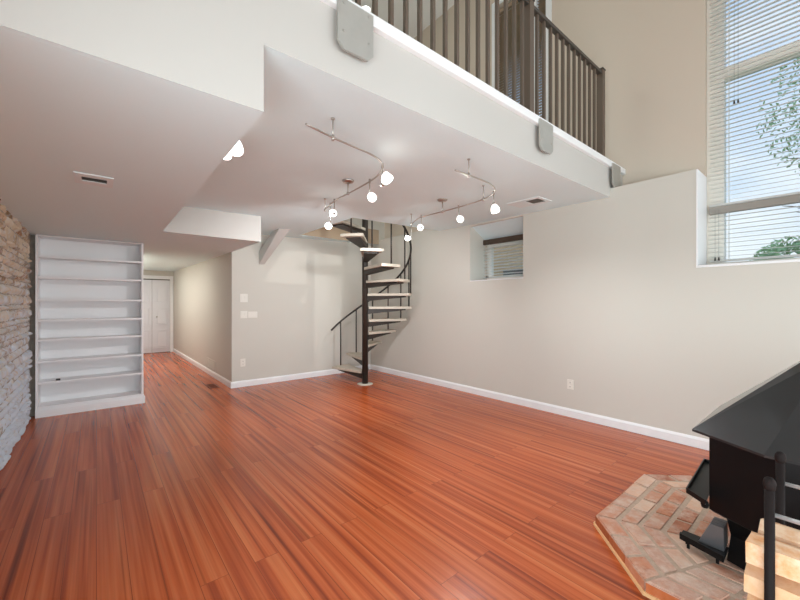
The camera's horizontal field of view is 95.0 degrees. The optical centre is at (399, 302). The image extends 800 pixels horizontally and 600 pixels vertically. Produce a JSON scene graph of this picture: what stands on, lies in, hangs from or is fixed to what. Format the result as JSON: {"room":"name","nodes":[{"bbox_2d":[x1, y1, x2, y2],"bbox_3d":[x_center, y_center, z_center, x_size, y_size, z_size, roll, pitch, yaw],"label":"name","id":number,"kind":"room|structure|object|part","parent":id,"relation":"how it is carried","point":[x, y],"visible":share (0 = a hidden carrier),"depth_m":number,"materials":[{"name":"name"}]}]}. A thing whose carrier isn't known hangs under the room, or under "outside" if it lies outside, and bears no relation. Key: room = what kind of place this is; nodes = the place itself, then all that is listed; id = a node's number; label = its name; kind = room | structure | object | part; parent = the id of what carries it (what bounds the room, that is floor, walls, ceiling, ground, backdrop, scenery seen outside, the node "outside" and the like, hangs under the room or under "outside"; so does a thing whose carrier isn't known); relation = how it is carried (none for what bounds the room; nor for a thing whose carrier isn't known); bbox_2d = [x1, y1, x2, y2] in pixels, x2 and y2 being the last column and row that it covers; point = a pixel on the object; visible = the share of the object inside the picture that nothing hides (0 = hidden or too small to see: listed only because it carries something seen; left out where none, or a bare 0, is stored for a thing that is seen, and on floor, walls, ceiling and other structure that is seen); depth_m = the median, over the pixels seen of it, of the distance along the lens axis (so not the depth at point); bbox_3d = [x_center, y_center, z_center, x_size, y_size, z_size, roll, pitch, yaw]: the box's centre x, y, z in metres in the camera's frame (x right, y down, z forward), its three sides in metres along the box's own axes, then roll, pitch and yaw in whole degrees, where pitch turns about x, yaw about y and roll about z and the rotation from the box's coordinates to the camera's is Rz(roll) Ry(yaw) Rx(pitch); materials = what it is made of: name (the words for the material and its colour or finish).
{"room":"living room","nodes":[
{"label":"living room","id":0,"kind":"room"},
{"bbox_2d":[0,199,34,469],"bbox_3d":[-1.578,-0.047,0.726,0.396,2.810,9.530,0,0,-40],"label":"wall","id":1,"kind":"structure","parent":0,"point":[17,246],"depth_m":3.48,"materials":[{"name":"stone"}]},
{"bbox_2d":[0,28,261,271],"bbox_3d":[-4.082,-1.125,5.440,2.651,0.650,10.297,0,0,-40],"label":"ceiling","id":2,"kind":"structure","parent":0,"point":[63,112],"depth_m":1.96,"materials":[{"name":"white paint"}]},
{"bbox_2d":[73,171,113,187],"bbox_3d":[-2.038,-0.817,2.442,0.200,0.010,0.240,0,0,-40],"label":"ceiling vent","id":3,"kind":"object","parent":2,"relation":"in","point":[83,178],"visible":1,"depth_m":2.43,"materials":[{"name":"white metal"}]},
{"bbox_2d":[162,207,260,241],"bbox_3d":[-2.237,-0.965,4.443,1.088,0.331,0.011,0,0,-40],"label":"wall","id":4,"kind":"structure","parent":2,"relation":"attached to","point":[193,221],"depth_m":4.45,"materials":[{"name":"grey paint"}]},
{"bbox_2d":[143,279,169,353],"bbox_3d":[-6.748,0.350,9.956,0.827,2.001,0.140,0,0,-40],"label":"wall","id":5,"kind":"structure","parent":0,"point":[143,279],"depth_m":9.96,"materials":[{"name":"grey paint"}]},
{"bbox_2d":[143,270,173,347],"bbox_3d":[-6.850,0.150,9.800,1.351,2.400,0.150,0,0,-40],"label":"door frame","id":6,"kind":"structure","parent":0,"point":[145,272],"depth_m":10.06,"materials":[{"name":"grey paint"}]},
{"bbox_2d":[143,275,172,352],"bbox_3d":[-6.670,0.305,9.862,0.977,2.090,0.084,0,0,-40],"label":"door","id":7,"kind":"structure","parent":6,"relation":"in","point":[157,294],"depth_m":9.94,"materials":[{"name":"white paint"}]},
{"bbox_3d":[-6.838,0.356,9.741,0.406,1.963,0.056,0,0,-40],"label":"panel","id":8,"kind":"part","parent":7,"relation":"part of","materials":[{"name":"white paint"}]},
{"bbox_3d":[-6.519,0.356,10.005,0.406,1.963,0.056,0,0,-40],"label":"panel","id":9,"kind":"part","parent":7,"relation":"part of","materials":[{"name":"white paint"}]},
{"bbox_2d":[174,253,227,379],"bbox_3d":[-4.513,0.050,8.155,0.150,2.600,5.566,0,0,-40],"label":"wall","id":10,"kind":"structure","parent":0,"point":[200,289],"depth_m":7.41,"materials":[{"name":"grey paint"}]},
{"bbox_2d":[173,348,230,387],"bbox_3d":[-4.481,1.301,7.986,0.016,0.098,5.665,0,0,-40],"label":"baseboard","id":11,"kind":"structure","parent":10,"relation":"attached to","point":[218,377],"depth_m":7.13,"materials":[{"name":"white paint"}]},
{"bbox_2d":[207,358,214,370],"bbox_3d":[-3.516,1.143,6.826,0.008,0.185,0.600,0,0,-40],"label":"air vent","id":12,"kind":"object","parent":10,"relation":"in","point":[210,363],"visible":1,"depth_m":6.81,"materials":[{"name":"grey paint"}]},
{"bbox_2d":[228,218,384,381],"bbox_3d":[-2.659,-1.865,5.947,5.890,6.430,0.200,0,0,-40],"label":"wall","id":13,"kind":"structure","parent":0,"point":[305,287],"depth_m":6.48,"materials":[{"name":"grey paint"}]},
{"bbox_2d":[240,359,244,366],"bbox_3d":[-2.534,0.962,5.913,0.078,0.125,0.009,0,0,-40],"label":"power outlet","id":14,"kind":"object","parent":13,"relation":"attached to","point":[242,361],"visible":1,"depth_m":5.91,"materials":[{"name":"white plastic"}]},
{"bbox_2d":[240,311,246,317],"bbox_3d":[-2.522,0.188,5.922,0.108,0.115,0.010,0,0,-40],"label":"light switch","id":15,"kind":"object","parent":13,"relation":"attached to","point":[243,314],"visible":1,"depth_m":5.92,"materials":[{"name":"white plastic"}]},
{"bbox_2d":[240,294,247,301],"bbox_3d":[-2.521,-0.080,5.923,0.118,0.135,0.010,0,0,-40],"label":"light switch","id":16,"kind":"object","parent":13,"relation":"attached to","point":[243,297],"visible":1,"depth_m":5.92,"materials":[{"name":"white plastic"}]},
{"bbox_2d":[248,312,256,317],"bbox_3d":[-2.416,0.192,6.012,0.150,0.102,0.008,0,0,-40],"label":"wall plate","id":17,"kind":"object","parent":13,"relation":"attached to","point":[250,314],"visible":1,"depth_m":6.01,"materials":[{"name":"white plastic"}]},
{"bbox_2d":[259,229,289,263],"bbox_3d":[-2.008,-0.891,5.893,0.738,0.503,0.190,0,0,44],"label":"beam","id":18,"kind":"structure","parent":13,"relation":"attached to","point":[275,238],"depth_m":5.86,"materials":[{"name":"grey paint"}]},
{"bbox_2d":[231,364,369,387],"bbox_3d":[-1.643,1.301,6.648,2.680,0.098,0.016,0,0,-40],"label":"baseboard","id":19,"kind":"structure","parent":13,"relation":"attached to","point":[259,381],"depth_m":6.35,"materials":[{"name":"white paint"}]},
{"bbox_2d":[0,0,621,197],"bbox_3d":[0.256,-1.158,2.582,5.688,0.632,0.400,0,0,-40],"label":"wall","id":20,"kind":"structure","parent":0,"point":[212,48],"depth_m":1.58,"materials":[{"name":"grey paint"}]},
{"bbox_2d":[320,0,625,174],"bbox_3d":[0.334,-1.507,2.487,5.687,0.064,0.224,0,0,-40],"label":"trim","id":21,"kind":"structure","parent":20,"relation":"attached to","point":[381,27],"depth_m":2.42,"materials":[{"name":"white paint"}]},
{"bbox_2d":[337,0,620,186],"bbox_3d":[0.469,-1.948,2.566,4.996,1.373,0.209,0,0,-40],"label":"balcony railing","id":22,"kind":"object","parent":21,"relation":"on","point":[354,24],"visible":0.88,"depth_m":3.11,"materials":[{"name":"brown metal"}]},
{"bbox_3d":[-0.226,-1.387,1.869,0.212,0.250,0.012,0,0,-40],"label":"mounting plate","id":23,"kind":"part","parent":22,"relation":"part of","materials":[{"name":"metal"}]},
{"bbox_3d":[1.119,-2.078,3.188,0.068,1.078,0.068,0,0,-40],"label":"post","id":24,"kind":"part","parent":22,"relation":"part of","materials":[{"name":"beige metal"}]},
{"bbox_3d":[1.222,-1.387,3.068,0.212,0.250,0.012,0,0,-40],"label":"mounting plate","id":25,"kind":"part","parent":22,"relation":"part of","materials":[{"name":"metal"}]},
{"bbox_3d":[0.391,-2.587,2.585,4.900,0.035,0.048,0,0,-40],"label":"rail","id":26,"kind":"part","parent":22,"relation":"part of","materials":[{"name":"grey metal"}]},
{"bbox_3d":[2.268,-2.078,4.140,0.068,1.078,0.068,0,0,-40],"label":"post","id":27,"kind":"part","parent":22,"relation":"part of","materials":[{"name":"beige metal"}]},
{"bbox_3d":[2.371,-1.387,4.019,0.212,0.250,0.012,0,0,-40],"label":"mounting plate","id":28,"kind":"part","parent":22,"relation":"part of","materials":[{"name":"metal"}]},
{"bbox_2d":[0,352,708,599],"bbox_3d":[-1.362,1.410,4.585,6.150,0.120,15.600,0,0,-40],"label":"floor","id":29,"kind":"structure","parent":0,"point":[326,487],"depth_m":2.56,"materials":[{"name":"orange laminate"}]},
{"bbox_2d":[35,234,144,418],"bbox_3d":[-3.950,0.272,4.734,1.058,2.156,0.299,0,0,-40],"label":"bookshelf","id":30,"kind":"object","parent":29,"relation":"on","point":[89,292],"visible":1,"depth_m":4.75,"materials":[{"name":"white paint"}]},
{"bbox_3d":[-4.354,0.272,4.410,0.022,2.156,0.283,0,0,-40],"label":"panel","id":31,"kind":"part","parent":30,"relation":"part of","materials":[{"name":"white paint"}]},
{"bbox_3d":[-3.958,-0.798,4.731,0.998,0.013,0.270,0,0,-40],"label":"panel","id":32,"kind":"part","parent":30,"relation":"part of","materials":[{"name":"white paint"}]},
{"bbox_3d":[-3.959,-0.550,4.732,0.997,0.024,0.266,0,0,-40],"label":"shelf","id":33,"kind":"part","parent":30,"relation":"part of","materials":[{"name":"white paint"}]},
{"bbox_3d":[-3.959,-0.304,4.732,0.997,0.024,0.266,0,0,-40],"label":"shelf","id":34,"kind":"part","parent":30,"relation":"part of","materials":[{"name":"white paint"}]},
{"bbox_3d":[-3.959,-0.036,4.732,0.997,0.024,0.266,0,0,-40],"label":"shelf","id":35,"kind":"part","parent":30,"relation":"part of","materials":[{"name":"white paint"}]},
{"bbox_3d":[-3.959,0.210,4.732,0.997,0.024,0.266,0,0,-40],"label":"shelf","id":36,"kind":"part","parent":30,"relation":"part of","materials":[{"name":"white paint"}]},
{"bbox_3d":[-3.959,0.445,4.732,0.997,0.024,0.266,0,0,-40],"label":"shelf","id":37,"kind":"part","parent":30,"relation":"part of","materials":[{"name":"white paint"}]},
{"bbox_3d":[-3.959,0.702,4.732,0.997,0.024,0.266,0,0,-40],"label":"shelf","id":38,"kind":"part","parent":30,"relation":"part of","materials":[{"name":"white paint"}]},
{"bbox_3d":[-3.959,0.950,4.732,0.997,0.024,0.266,0,0,-40],"label":"shelf","id":39,"kind":"part","parent":30,"relation":"part of","materials":[{"name":"white paint"}]},
{"bbox_3d":[-3.959,1.237,4.732,0.997,0.024,0.266,0,0,-40],"label":"shelf","id":40,"kind":"part","parent":30,"relation":"part of","materials":[{"name":"white paint"}]},
{"bbox_3d":[-3.924,1.298,4.702,1.058,0.105,0.216,0,0,-40],"label":"molding","id":41,"kind":"part","parent":30,"relation":"part of","materials":[{"name":"white paint"}]},
{"bbox_3d":[-3.569,0.272,5.060,0.022,2.156,0.283,0,0,-40],"label":"panel","id":42,"kind":"part","parent":30,"relation":"part of","materials":[{"name":"white paint"}]},
{"bbox_2d":[206,384,218,388],"bbox_3d":[-3.042,1.347,5.946,0.140,0.006,0.340,0,0,-40],"label":"floor vent","id":43,"kind":"object","parent":29,"relation":"in","point":[210,386],"visible":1,"depth_m":5.91,"materials":[{"name":"brown metal"}]},
{"bbox_2d":[331,218,411,385],"bbox_3d":[-0.560,-0.560,6.077,1.568,3.819,1.638,0,0,-40],"label":"spiral staircase","id":44,"kind":"structure","parent":29,"relation":"on","point":[358,235],"depth_m":6.06,"materials":[{"name":"brown metal"}]},
{"bbox_3d":[-0.582,1.343,6.110,0.260,0.012,0.260,0,0,-40],"label":"plate","id":45,"kind":"part","parent":44,"relation":"part of","materials":[{"name":"white metal"}]},
{"bbox_3d":[-0.582,-0.915,6.110,1.560,2.825,1.560,0,0,-40],"label":"handrail","id":46,"kind":"part","parent":44,"relation":"part of","materials":[{"name":"brown metal"}]},
{"bbox_2d":[593,474,747,599],"bbox_3d":[2.115,1.315,1.768,1.624,0.069,1.909,0,0,-40],"label":"brick hearth","id":47,"kind":"object","parent":29,"relation":"on","point":[642,526],"visible":0.55,"depth_m":1.98,"materials":[{"name":"brown brick"}]},
{"bbox_2d":[679,361,799,569],"bbox_3d":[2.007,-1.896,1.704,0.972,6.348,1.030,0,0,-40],"label":"wood stove","id":48,"kind":"object","parent":47,"relation":"on","point":[745,432],"visible":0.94,"depth_m":1.69,"materials":[{"name":"black metal"}]},
{"bbox_2d":[686,462,708,504],"bbox_3d":[1.626,0.949,1.958,0.587,0.007,0.116,0,0,-40],"label":"shelf","id":49,"kind":"object","parent":48,"relation":"attached to","point":[698,486],"depth_m":1.90,"materials":[{"name":"black metal"}]},
{"bbox_3d":[1.532,1.223,1.859,0.128,0.030,0.185,0,0,-40],"label":"ash drawer","id":50,"kind":"part","parent":48,"relation":"part of","materials":[{"name":"black metal"}]},
{"bbox_3d":[1.465,0.966,1.762,0.034,0.038,0.034,0,0,-40],"label":"latch knob","id":51,"kind":"part","parent":48,"relation":"part of","materials":[{"name":"black metal"}]},
{"bbox_3d":[1.589,1.159,1.863,0.110,0.119,0.100,0,0,-40],"label":"guide plate","id":52,"kind":"part","parent":48,"relation":"part of","materials":[{"name":"silver metal"}]},
{"bbox_2d":[692,361,799,465],"bbox_3d":[2.027,0.440,1.679,0.972,0.410,0.967,0,0,-40],"label":"hood","id":53,"kind":"object","parent":48,"relation":"attached to","point":[763,420],"depth_m":1.66,"materials":[{"name":"black metal"}]},
{"bbox_2d":[762,451,799,599],"bbox_3d":[1.329,0.924,0.954,0.315,0.849,0.523,0,0,-40],"label":"rack","id":54,"kind":"object","parent":29,"relation":"on","point":[774,490],"visible":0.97,"depth_m":1.05,"materials":[{"name":"black metal"}]},
{"bbox_3d":[1.062,0.942,1.054,0.023,0.814,0.023,0,0,-40],"label":"post","id":55,"kind":"part","parent":54,"relation":"part of","materials":[{"name":"black metal"}]},
{"bbox_3d":[1.282,0.942,1.235,0.023,0.814,0.023,0,0,-40],"label":"post","id":56,"kind":"part","parent":54,"relation":"part of","materials":[{"name":"black metal"}]},
{"bbox_3d":[1.220,0.605,0.863,0.013,0.013,0.472,0,0,-40],"label":"chrome rail","id":57,"kind":"part","parent":54,"relation":"part of","materials":[{"name":"white metal"}]},
{"bbox_3d":[1.439,0.605,1.045,0.013,0.013,0.472,0,0,-40],"label":"chrome rail","id":58,"kind":"part","parent":54,"relation":"part of","materials":[{"name":"white metal"}]},
{"bbox_3d":[1.216,1.243,0.986,0.119,0.093,0.452,0,0,-40],"label":"log","id":59,"kind":"object","parent":54,"relation":"on","visible":0},
{"bbox_3d":[1.225,1.147,0.978,0.125,0.083,0.435,0,0,-40],"label":"log","id":60,"kind":"object","parent":59,"relation":"on","visible":0},
{"bbox_3d":[1.225,1.047,0.981,0.123,0.094,0.435,0,0,-40],"label":"log","id":61,"kind":"object","parent":60,"relation":"on","visible":0},
{"bbox_2d":[747,593,761,599],"bbox_3d":[1.221,0.947,0.983,0.119,0.094,0.420,0,0,-40],"label":"log","id":62,"kind":"object","parent":61,"relation":"on","point":[749,596],"visible":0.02,"depth_m":1.13,"materials":[{"name":"brown wood"}]},
{"bbox_2d":[744,563,799,599],"bbox_3d":[1.229,0.847,0.974,0.110,0.080,0.455,0,0,-40],"label":"log","id":63,"kind":"object","parent":62,"relation":"on","point":[785,589],"visible":0.67,"depth_m":1.08,"materials":[{"name":"brown wood"}]},
{"bbox_2d":[745,531,799,582],"bbox_3d":[1.228,0.750,0.964,0.112,0.078,0.458,0,0,-40],"label":"log","id":64,"kind":"object","parent":63,"relation":"on","point":[787,557],"visible":0.88,"depth_m":1.06,"materials":[{"name":"brown wood"}]},
{"bbox_3d":[1.328,1.241,1.057,0.122,0.093,0.451,0,0,-40],"label":"log","id":65,"kind":"object","parent":54,"relation":"on","visible":0},
{"bbox_3d":[1.330,1.145,1.062,0.116,0.087,0.442,0,0,-40],"label":"log","id":66,"kind":"object","parent":65,"relation":"on","visible":0},
{"bbox_3d":[1.336,1.046,1.049,0.123,0.091,0.433,0,0,-40],"label":"log","id":67,"kind":"object","parent":66,"relation":"on","visible":0},
{"bbox_3d":[1.338,0.945,1.041,0.127,0.091,0.462,0,0,-40],"label":"log","id":68,"kind":"object","parent":67,"relation":"on","visible":0},
{"bbox_3d":[1.335,0.850,1.046,0.124,0.085,0.441,0,0,-40],"label":"log","id":69,"kind":"object","parent":68,"relation":"on","visible":0},
{"bbox_2d":[758,518,799,547],"bbox_3d":[1.320,0.753,1.052,0.124,0.080,0.419,0,0,-40],"label":"log","id":70,"kind":"object","parent":69,"relation":"on","point":[785,534],"visible":0.39,"depth_m":1.14,"materials":[{"name":"brown wood"}]},
{"bbox_2d":[183,48,607,244],"bbox_3d":[-0.608,-1.273,4.574,3.765,0.354,4.531,0,0,-40],"label":"ceiling","id":71,"kind":"structure","parent":0,"point":[286,169],"depth_m":3.15,"materials":[{"name":"white paint"}]},
{"bbox_2d":[224,141,242,159],"bbox_3d":[-1.007,-1.007,2.217,0.396,0.248,0.114,0,0,40],"label":"track light","id":72,"kind":"object","parent":71,"relation":"attached to","point":[237,150],"visible":0.25,"depth_m":2.17,"materials":[{"name":"white glass"}]},
{"bbox_3d":[-1.072,-0.923,2.254,0.070,0.069,0.070,0,0,-40],"label":"lamp shade","id":73,"kind":"part","parent":72,"relation":"part of","materials":[{"name":"white glass"}]},
{"bbox_3d":[-0.978,-0.927,2.176,0.089,0.087,0.089,0,0,-40],"label":"lamp shade","id":74,"kind":"part","parent":72,"relation":"part of","materials":[{"name":"white glass"}]},
{"bbox_2d":[305,117,392,229],"bbox_3d":[-0.399,-0.955,3.087,0.580,0.367,1.955,0,0,-9],"label":"track light","id":75,"kind":"object","parent":71,"relation":"attached to","point":[386,178],"visible":1,"depth_m":2.73,"materials":[{"name":"grey metal"}]},
{"bbox_3d":[-0.747,-0.808,3.840,0.070,0.072,0.079,0,0,-40],"label":"lamp shade","id":76,"kind":"part","parent":75,"relation":"part of","materials":[{"name":"white glass"}]},
{"bbox_3d":[-0.673,-0.912,3.707,0.076,0.078,0.084,0,0,-40],"label":"lamp shade","id":77,"kind":"part","parent":75,"relation":"part of","materials":[{"name":"white glass"}]},
{"bbox_3d":[-0.433,-1.017,3.081,0.509,0.013,1.954,0,0,-9],"label":"rail","id":78,"kind":"part","parent":75,"relation":"part of","materials":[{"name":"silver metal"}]},
{"bbox_3d":[-0.234,-0.878,3.042,0.073,0.080,0.081,0,0,-40],"label":"lamp shade","id":79,"kind":"part","parent":75,"relation":"part of","materials":[{"name":"white glass"}]},
{"bbox_3d":[-0.093,-0.926,2.720,0.085,0.092,0.088,0,0,-40],"label":"lamp shade","id":80,"kind":"part","parent":75,"relation":"part of","materials":[{"name":"white glass"}]},
{"bbox_2d":[405,158,499,240],"bbox_3d":[0.536,-0.981,3.838,0.611,0.352,2.007,0,0,-10],"label":"track light","id":81,"kind":"object","parent":71,"relation":"attached to","point":[494,209],"visible":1,"depth_m":3.81,"materials":[{"name":"grey metal"}]},
{"bbox_3d":[0.545,-1.017,3.824,0.540,0.013,2.001,0,0,-8],"label":"rail","id":82,"kind":"part","parent":81,"relation":"part of","materials":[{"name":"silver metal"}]},
{"bbox_3d":[0.630,-0.882,3.851,0.071,0.076,0.077,0,0,-40],"label":"lamp shade","id":83,"kind":"part","parent":81,"relation":"part of","materials":[{"name":"white glass"}]},
{"bbox_3d":[0.886,-0.873,3.407,0.080,0.086,0.078,0,0,-40],"label":"lamp shade","id":84,"kind":"part","parent":81,"relation":"part of","materials":[{"name":"white glass"}]},
{"bbox_2d":[507,196,550,207],"bbox_3d":[1.483,-1.155,4.214,0.280,0.012,0.400,0,0,-40],"label":"ceiling vent","id":85,"kind":"object","parent":71,"relation":"in","point":[536,200],"visible":1,"depth_m":4.20,"materials":[{"name":"white metal"}]},
{"bbox_2d":[352,0,453,38],"bbox_3d":[0.495,-5.130,2.342,6.150,0.100,9.776,0,0,-40],"label":"ceiling","id":86,"kind":"structure","parent":0,"point":[382,4],"depth_m":6.39,"materials":[{"name":"white paint"}]},
{"bbox_2d":[362,5,370,11],"bbox_3d":[-0.588,-5.077,6.344,0.184,0.004,0.184,0,0,-40],"label":"recessed light","id":87,"kind":"object","parent":86,"relation":"in","point":[366,7],"visible":0.48,"depth_m":6.30,"materials":[{"name":"white paint"}]},
{"bbox_2d":[473,217,522,239],"bbox_3d":[1.477,-1.117,5.290,0.353,0.267,0.889,0,0,-40],"label":"niche","id":88,"kind":"object","parent":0,"point":[510,227],"visible":0.36,"depth_m":5.33,"materials":[{"name":"white paint"}]},
{"bbox_2d":[385,0,706,279],"bbox_3d":[2.684,-1.865,4.285,0.220,6.430,9.576,0,0,-40],"label":"wall","id":89,"kind":"structure","parent":0,"point":[653,53],"depth_m":4.13,"materials":[{"name":"beige paint"}]},
{"bbox_2d":[487,240,522,279],"bbox_3d":[1.699,-0.655,5.474,0.100,0.608,0.889,0,0,-40],"label":"window","id":90,"kind":"structure","parent":89,"relation":"in","point":[518,241],"depth_m":5.69,"materials":[{"name":"white paint"}]},
{"bbox_2d":[483,234,522,279],"bbox_3d":[1.577,-0.658,5.378,0.057,0.633,0.867,0,0,-40],"label":"window blind","id":91,"kind":"object","parent":90,"relation":"attached to","point":[514,237],"visible":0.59,"depth_m":5.43,"materials":[{"name":"white plastic"}]},
{"bbox_2d":[499,0,519,103],"bbox_3d":[1.689,-3.210,5.382,0.055,2.480,0.563,0,0,-40],"label":"window blind","id":92,"kind":"object","parent":89,"relation":"attached to","point":[501,11],"visible":0.14,"depth_m":5.44,"materials":[{"name":"brown wood"}]},
{"bbox_2d":[492,0,551,120],"bbox_3d":[1.719,-3.230,5.267,0.011,2.720,0.960,0,0,-40],"label":"trim","id":93,"kind":"structure","parent":89,"relation":"attached to","point":[548,2],"depth_m":4.95,"materials":[{"name":"white paint"}]},
{"bbox_2d":[534,0,537,112],"bbox_3d":[1.894,-3.230,5.133,0.065,2.558,0.060,0,0,-40],"label":"trim","id":94,"kind":"structure","parent":89,"relation":"attached to","point":[535,2],"depth_m":5.11,"materials":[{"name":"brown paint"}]},
{"bbox_2d":[537,0,545,116],"bbox_3d":[1.963,-3.210,5.051,0.055,2.480,0.133,0,0,-40],"label":"window blind","id":95,"kind":"object","parent":89,"relation":"attached to","point":[541,4],"visible":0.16,"depth_m":5.07,"materials":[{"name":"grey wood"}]},
{"bbox_2d":[707,0,799,264],"bbox_3d":[3.503,-2.365,3.288,0.110,4.068,1.155,0,0,-40],"label":"window","id":96,"kind":"structure","parent":89,"relation":"in","point":[710,240],"depth_m":3.64,"materials":[{"name":"white paint"}]},
{"bbox_2d":[709,0,799,207],"bbox_3d":[3.436,-2.665,3.238,0.072,3.430,1.093,0,0,-40],"label":"window blind","id":97,"kind":"object","parent":96,"relation":"attached to","point":[716,1],"visible":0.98,"depth_m":3.43,"materials":[{"name":"white plastic"}]},
{"bbox_3d":[3.444,-0.960,3.245,0.050,0.020,1.085,0,0,-40],"label":"rail","id":98,"kind":"part","parent":97,"relation":"part of","materials":[{"name":"white"}]},
{"bbox_2d":[709,194,799,262],"bbox_3d":[3.436,-0.675,3.238,0.072,0.540,1.093,0,0,-40],"label":"window blind","id":99,"kind":"object","parent":96,"relation":"attached to","point":[792,199],"visible":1,"depth_m":3.40,"materials":[{"name":"white plastic"}]},
{"bbox_3d":[3.444,-0.415,3.245,0.050,0.020,1.085,0,0,-40],"label":"rail","id":100,"kind":"part","parent":99,"relation":"part of","materials":[{"name":"white plastic"}]},
{"bbox_2d":[371,169,799,438],"bbox_3d":[2.525,0.048,4.023,0.357,2.605,9.376,0,0,-40],"label":"wall","id":101,"kind":"structure","parent":0,"point":[611,298],"depth_m":4.04,"materials":[{"name":"grey paint"}]},
{"bbox_2d":[302,226,378,244],"bbox_3d":[-0.848,-1.307,6.504,1.669,0.285,0.699,0,0,-40],"label":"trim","id":102,"kind":"structure","parent":101,"relation":"attached to","point":[333,233],"depth_m":6.66,"materials":[{"name":"beige"}]},
{"bbox_2d":[472,277,522,280],"bbox_3d":[1.494,-0.331,5.305,0.411,0.012,0.889,0,0,-40],"label":"trim","id":103,"kind":"structure","parent":101,"relation":"attached to","point":[522,277],"depth_m":5.14,"materials":[{"name":"white paint"}]},
{"bbox_2d":[370,364,708,449],"bbox_3d":[2.381,1.301,3.903,0.016,0.098,9.375,0,0,-40],"label":"baseboard","id":104,"kind":"structure","parent":101,"relation":"attached to","point":[702,443],"depth_m":4.33,"materials":[{"name":"white paint"}]},
{"bbox_2d":[567,379,572,389],"bbox_3d":[2.018,0.965,4.346,0.009,0.115,0.074,0,0,-40],"label":"power outlet","id":105,"kind":"object","parent":101,"relation":"attached to","point":[569,382],"visible":1,"depth_m":4.35,"materials":[{"name":"white plastic"}]},
{"bbox_2d":[696,169,799,267],"bbox_3d":[3.301,-0.792,3.122,0.412,0.924,1.156,0,0,-40],"label":"trim","id":106,"kind":"structure","parent":101,"relation":"attached to","point":[701,179],"depth_m":3.47,"materials":[{"name":"white paint"}]},
{"label":"outside","id":107,"kind":"structure","parent":0,"visible":0},
{"bbox_3d":[11.553,1.600,9.567,110.000,0.300,120.000,0,0,-40],"label":"ground","id":108,"kind":"structure","parent":107,"visible":0},
{"bbox_2d":[494,244,522,275],"bbox_3d":[1.486,-0.400,12.527,0.330,3.700,10.600,0,0,-40],"label":"wall","id":109,"kind":"structure","parent":108,"relation":"on","point":[517,261],"depth_m":10.37,"materials":[{"name":"beige"}]},
{"bbox_2d":[749,235,799,260],"bbox_3d":[19.293,-0.960,17.554,3.977,4.839,4.018,0,0,-40],"label":"leafy tree","id":110,"kind":"object","parent":108,"relation":"on","point":[796,247],"visible":0.19,"depth_m":17.62,"materials":[{"name":"green plant"}]},
{"bbox_2d":[756,57,799,212],"bbox_3d":[11.207,-2.696,8.831,3.662,8.304,3.802,0,0,-40],"label":"leafy tree","id":111,"kind":"object","parent":108,"relation":"on","point":[798,62],"visible":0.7,"depth_m":9.72,"materials":[{"name":"green plant"}]}
]}

